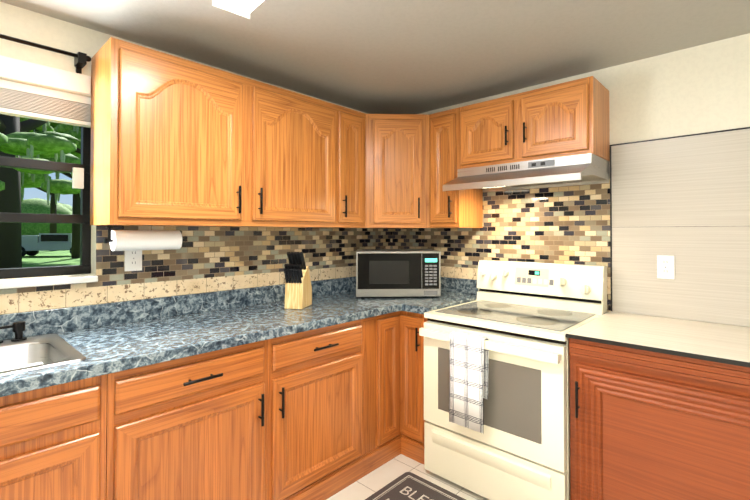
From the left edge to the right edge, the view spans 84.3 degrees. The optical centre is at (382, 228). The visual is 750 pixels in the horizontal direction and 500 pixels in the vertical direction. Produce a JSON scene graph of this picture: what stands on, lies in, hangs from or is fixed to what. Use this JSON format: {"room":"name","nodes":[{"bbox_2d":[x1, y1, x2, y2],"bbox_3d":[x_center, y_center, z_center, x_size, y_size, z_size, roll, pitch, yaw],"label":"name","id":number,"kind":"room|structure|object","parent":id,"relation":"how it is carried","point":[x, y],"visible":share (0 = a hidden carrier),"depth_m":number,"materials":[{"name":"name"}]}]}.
{"room":"kitchen","nodes":[
{"label":"kitchen","id":0,"kind":"room"},
{"bbox_2d":[0,2,368,280],"bbox_3d":[-1.440,0.227,1.875,0.160,2.270,4.620,-1,-1,42],"label":"wall","id":1,"kind":"structure","parent":0,"point":[28,25],"depth_m":1.78,"materials":[{"name":"paint"}]},
{"bbox_2d":[0,121,90,278],"bbox_3d":[-1.845,-0.200,1.458,0.070,0.815,1.370,-1,-1,42],"label":"window","id":2,"kind":"structure","parent":1,"relation":"in","point":[80,176],"depth_m":1.88,"materials":[{"name":"black"}]},
{"bbox_2d":[0,79,90,127],"bbox_3d":[-1.808,-0.541,1.428,0.050,0.130,1.350,-1,-1,42],"label":"window blinds","id":3,"kind":"object","parent":1,"relation":"attached to","point":[30,101],"visible":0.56,"depth_m":1.78,"materials":[{"name":"white fabric"}]},
{"bbox_2d":[0,34,90,73],"bbox_3d":[-1.793,-0.724,1.324,0.074,0.090,1.434,-1,-1,42],"label":"curtain rod","id":4,"kind":"object","parent":1,"relation":"attached to","point":[81,59],"visible":1,"depth_m":1.77,"materials":[{"name":"black metal"}]},
{"bbox_2d":[0,55,90,94],"bbox_3d":[-1.792,-0.652,1.369,0.013,0.084,1.382,-1,-1,42],"label":"blind headrail","id":5,"kind":"object","parent":1,"relation":"attached to","point":[26,71],"visible":1,"depth_m":1.75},
{"bbox_2d":[0,275,97,288],"bbox_3d":[-1.800,0.222,1.391,0.130,0.029,1.399,-1,-1,42],"label":"window sill","id":6,"kind":"structure","parent":1,"relation":"attached to","point":[8,284],"depth_m":1.73,"materials":[{"name":"white paint"}]},
{"bbox_2d":[90,37,253,226],"bbox_3d":[-1.006,-0.392,1.994,0.325,0.762,0.599,-1,-1,42],"label":"upper cabinet","id":7,"kind":"object","parent":1,"relation":"attached to","point":[176,141],"depth_m":1.84,"materials":[{"name":"brown wood"}]},
{"bbox_2d":[104,225,183,250],"bbox_3d":[-1.092,0.045,1.916,0.092,0.112,0.333,-1,-1,42],"label":"paper towel","id":8,"kind":"object","parent":7,"relation":"attached to","point":[126,240],"visible":1,"depth_m":1.87,"materials":[{"name":"white paper"}]},
{"bbox_2d":[0,225,391,313],"bbox_3d":[-1.141,0.035,2.078,0.008,0.626,3.600,-1,-1,42],"label":"tile backsplash","id":9,"kind":"structure","parent":1,"relation":"attached to","point":[208,259],"depth_m":2.27,"materials":[{"name":"tile"}]},
{"bbox_2d":[124,250,141,270],"bbox_3d":[-1.202,0.145,1.997,0.009,0.120,0.074,-1,-1,42],"label":"electrical outlet","id":10,"kind":"object","parent":9,"relation":"attached to","point":[133,260],"visible":0.88,"depth_m":1.99,"materials":[{"name":"white plastic"}]},
{"bbox_2d":[254,80,341,227],"bbox_3d":[-0.600,-0.387,2.438,0.325,0.762,0.604,-1,-1,42],"label":"upper cabinet","id":11,"kind":"object","parent":1,"relation":"attached to","point":[298,137],"depth_m":2.33,"materials":[{"name":"brown wood"}]},
{"bbox_2d":[342,107,364,227],"bbox_3d":[-0.309,-0.383,2.757,0.325,0.762,0.260,-1,-1,42],"label":"upper cabinet","id":12,"kind":"object","parent":1,"relation":"attached to","point":[353,122],"depth_m":2.66,"materials":[{"name":"brown wood"}]},
{"bbox_2d":[365,114,429,228],"bbox_3d":[0.089,-0.381,2.984,0.608,0.761,0.608,-1,-1,42],"label":"upper cabinet","id":13,"kind":"object","parent":1,"relation":"attached to","point":[397,171],"visible":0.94,"depth_m":2.76,"materials":[{"name":"brown wood"}]},
{"bbox_2d":[0,0,749,113],"bbox_3d":[0.170,-0.975,0.418,4.520,0.100,4.620,-1,-1,42],"label":"ceiling","id":14,"kind":"structure","parent":0,"point":[394,56],"depth_m":1.97,"materials":[{"name":"paint"}]},
{"bbox_2d":[212,0,263,18],"bbox_3d":[-0.164,-0.871,1.130,0.150,0.089,1.220,1,-1,-43],"label":"ceiling light fixture","id":15,"kind":"object","parent":14,"relation":"attached to","point":[244,8],"visible":1,"depth_m":1.54,"materials":[{"name":"white plastic"}]},
{"bbox_2d":[326,454,488,499],"bbox_3d":[0.170,1.395,0.391,4.520,0.100,4.620,-1,-1,42],"label":"floor","id":16,"kind":"structure","parent":0,"point":[372,482],"depth_m":2.23,"materials":[{"name":"tile"}]},
{"bbox_2d":[0,374,106,499],"bbox_3d":[-1.429,0.919,1.264,0.666,0.873,0.864,-1,-1,42],"label":"base cabinet","id":17,"kind":"object","parent":16,"relation":"on","point":[52,442],"visible":0.9,"depth_m":1.29,"materials":[{"name":"brown wood"}]},
{"bbox_2d":[106,340,266,499],"bbox_3d":[-0.929,0.925,1.810,0.666,0.873,0.613,-1,-1,42],"label":"base cabinet","id":18,"kind":"object","parent":16,"relation":"on","point":[194,427],"visible":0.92,"depth_m":1.59,"materials":[{"name":"brown wood"}]},
{"bbox_2d":[267,319,363,499],"bbox_3d":[-0.518,0.930,2.260,0.666,0.873,0.604,-1,-1,42],"label":"base cabinet","id":19,"kind":"object","parent":16,"relation":"on","point":[314,414],"visible":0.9,"depth_m":2.03,"materials":[{"name":"brown wood"}]},
{"bbox_2d":[363,311,426,475],"bbox_3d":[0.070,0.936,2.766,0.852,0.873,0.933,-1,-1,42],"label":"base cabinet","id":20,"kind":"object","parent":16,"relation":"on","point":[393,385],"visible":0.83,"depth_m":2.42,"materials":[{"name":"brown wood"}]},
{"bbox_2d":[0,276,477,396],"bbox_3d":[-0.829,0.416,1.788,0.852,0.142,3.598,-1,-1,42],"label":"countertop","id":21,"kind":"structure","parent":20,"relation":"on","point":[107,338],"depth_m":1.91,"materials":[{"name":"blue stone"}]},
{"bbox_2d":[0,334,85,375],"bbox_3d":[-1.448,0.526,1.276,0.520,0.184,0.790,-1,-1,42],"label":"sink","id":22,"kind":"object","parent":21,"relation":"in","point":[38,352],"visible":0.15,"depth_m":1.57,"materials":[{"name":"silver metal"}]},
{"bbox_2d":[0,321,26,341],"bbox_3d":[-1.445,0.403,1.600,0.048,0.070,0.109,-1,-1,42],"label":"faucet","id":23,"kind":"object","parent":22,"relation":"on","point":[18,327],"visible":1,"depth_m":1.61,"materials":[{"name":"black metal"}]},
{"bbox_2d":[284,252,311,308],"bbox_3d":[-0.490,0.293,2.387,0.105,0.319,0.185,0,-1,10],"label":"knife block","id":24,"kind":"object","parent":21,"relation":"on","point":[298,290],"visible":1,"depth_m":2.33,"materials":[{"name":"brown wood"}]},
{"bbox_2d":[356,249,440,297],"bbox_3d":[0.093,0.306,2.888,0.550,0.305,0.404,0,-1,-3],"label":"microwave","id":25,"kind":"object","parent":21,"relation":"on","point":[398,272],"visible":1,"depth_m":2.69,"materials":[{"name":"silver metal"}]},
{"bbox_2d":[365,472,465,499],"bbox_3d":[0.276,1.356,1.890,0.785,0.012,0.455,-1,-1,42],"label":"mat","id":26,"kind":"object","parent":16,"relation":"on","point":[408,486],"visible":0.98,"depth_m":2.13,"materials":[{"name":"grey fabric"}]},
{"bbox_2d":[419,260,606,499],"bbox_3d":[0.717,0.787,2.276,0.758,1.159,0.730,-1,-1,42],"label":"range","id":27,"kind":"object","parent":16,"relation":"on","point":[524,317],"visible":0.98,"depth_m":2.05,"materials":[{"name":"white metal"}]},
{"bbox_2d":[449,331,488,432],"bbox_3d":[0.426,0.757,2.064,0.195,0.454,0.055,-1,-1,42],"label":"towel","id":28,"kind":"object","parent":27,"relation":"hanging from","point":[469,358],"visible":1,"depth_m":2.04,"materials":[{"name":"white fabric"}]},
{"bbox_2d":[569,338,749,499],"bbox_3d":[1.419,0.916,1.693,1.048,0.888,0.685,-1,-1,42],"label":"base cabinet","id":29,"kind":"object","parent":16,"relation":"on","point":[647,425],"visible":0.96,"depth_m":1.56,"materials":[{"name":"wood"}]},
{"bbox_2d":[565,311,749,367],"bbox_3d":[1.682,0.460,1.450,1.780,0.016,0.697,-1,-1,42],"label":"countertop","id":30,"kind":"structure","parent":29,"relation":"on","point":[721,343],"depth_m":1.75,"materials":[{"name":"laminate"}]},
{"bbox_2d":[420,33,749,326],"bbox_3d":[1.733,0.229,1.997,4.360,2.270,0.160,-1,-1,42],"label":"wall","id":31,"kind":"structure","parent":0,"point":[703,88],"depth_m":2.11,"materials":[{"name":"paint"}]},
{"bbox_2d":[430,108,482,227],"bbox_3d":[0.482,-0.383,2.792,0.229,0.761,0.361,-1,-1,42],"label":"upper cabinet","id":32,"kind":"object","parent":31,"relation":"attached to","point":[457,209],"visible":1,"depth_m":2.69,"materials":[{"name":"brown wood"}]},
{"bbox_2d":[392,179,610,311],"bbox_3d":[0.682,0.122,2.844,1.590,0.782,0.008,-1,-1,42],"label":"tile backsplash","id":33,"kind":"structure","parent":31,"relation":"attached to","point":[566,224],"depth_m":2.61,"materials":[{"name":"tile"}]},
{"bbox_2d":[459,76,609,168],"bbox_3d":[0.858,-0.570,2.451,0.784,0.394,0.361,-1,-1,42],"label":"upper cabinet","id":34,"kind":"object","parent":31,"relation":"attached to","point":[569,118],"visible":0.94,"depth_m":2.28,"materials":[{"name":"brown wood"}]},
{"bbox_2d":[443,153,608,191],"bbox_3d":[0.812,-0.297,2.397,0.779,0.150,0.498,-1,-1,42],"label":"range hood","id":35,"kind":"object","parent":34,"relation":"attached to","point":[583,169],"visible":1,"depth_m":2.25,"materials":[{"name":"silver metal"}]},
{"bbox_2d":[610,127,749,326],"bbox_3d":[1.923,-0.009,1.712,1.772,0.925,0.008,-1,-1,42],"label":"wall panel","id":36,"kind":"object","parent":31,"relation":"attached to","point":[684,200],"visible":1,"depth_m":2.08,"materials":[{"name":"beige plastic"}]},
{"bbox_2d":[657,255,674,278],"bbox_3d":[1.453,0.200,2.128,0.074,0.120,0.009,-1,-1,42],"label":"electrical outlet","id":37,"kind":"object","parent":36,"relation":"attached to","point":[665,266],"visible":1,"depth_m":2.12,"materials":[{"name":"white plastic"}]},
{"label":"outside","id":38,"kind":"structure","parent":0,"visible":0},
{"bbox_2d":[22,250,79,267],"bbox_3d":[-59.183,2.542,57.507,159.500,0.200,160.000,-1,-1,42],"label":"ground","id":39,"kind":"structure","parent":38,"point":[39,259],"depth_m":27.91,"materials":[{"name":"green plant"}]},
{"bbox_2d":[0,114,80,268],"bbox_3d":[-39.742,-2.776,62.207,124.266,17.544,164.999,-1,-1,42],"label":"trees","id":40,"kind":"object","parent":39,"relation":"on","point":[36,148],"depth_m":12.55,"materials":[{"name":"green plant"}]},
{"bbox_2d":[22,233,71,256],"bbox_3d":[-25.549,1.275,32.171,5.600,1.740,1.980,0,-1,-16],"label":"truck","id":41,"kind":"object","parent":39,"relation":"on","point":[34,242],"depth_m":31.29,"materials":[{"name":"silver metal"}]}
]}

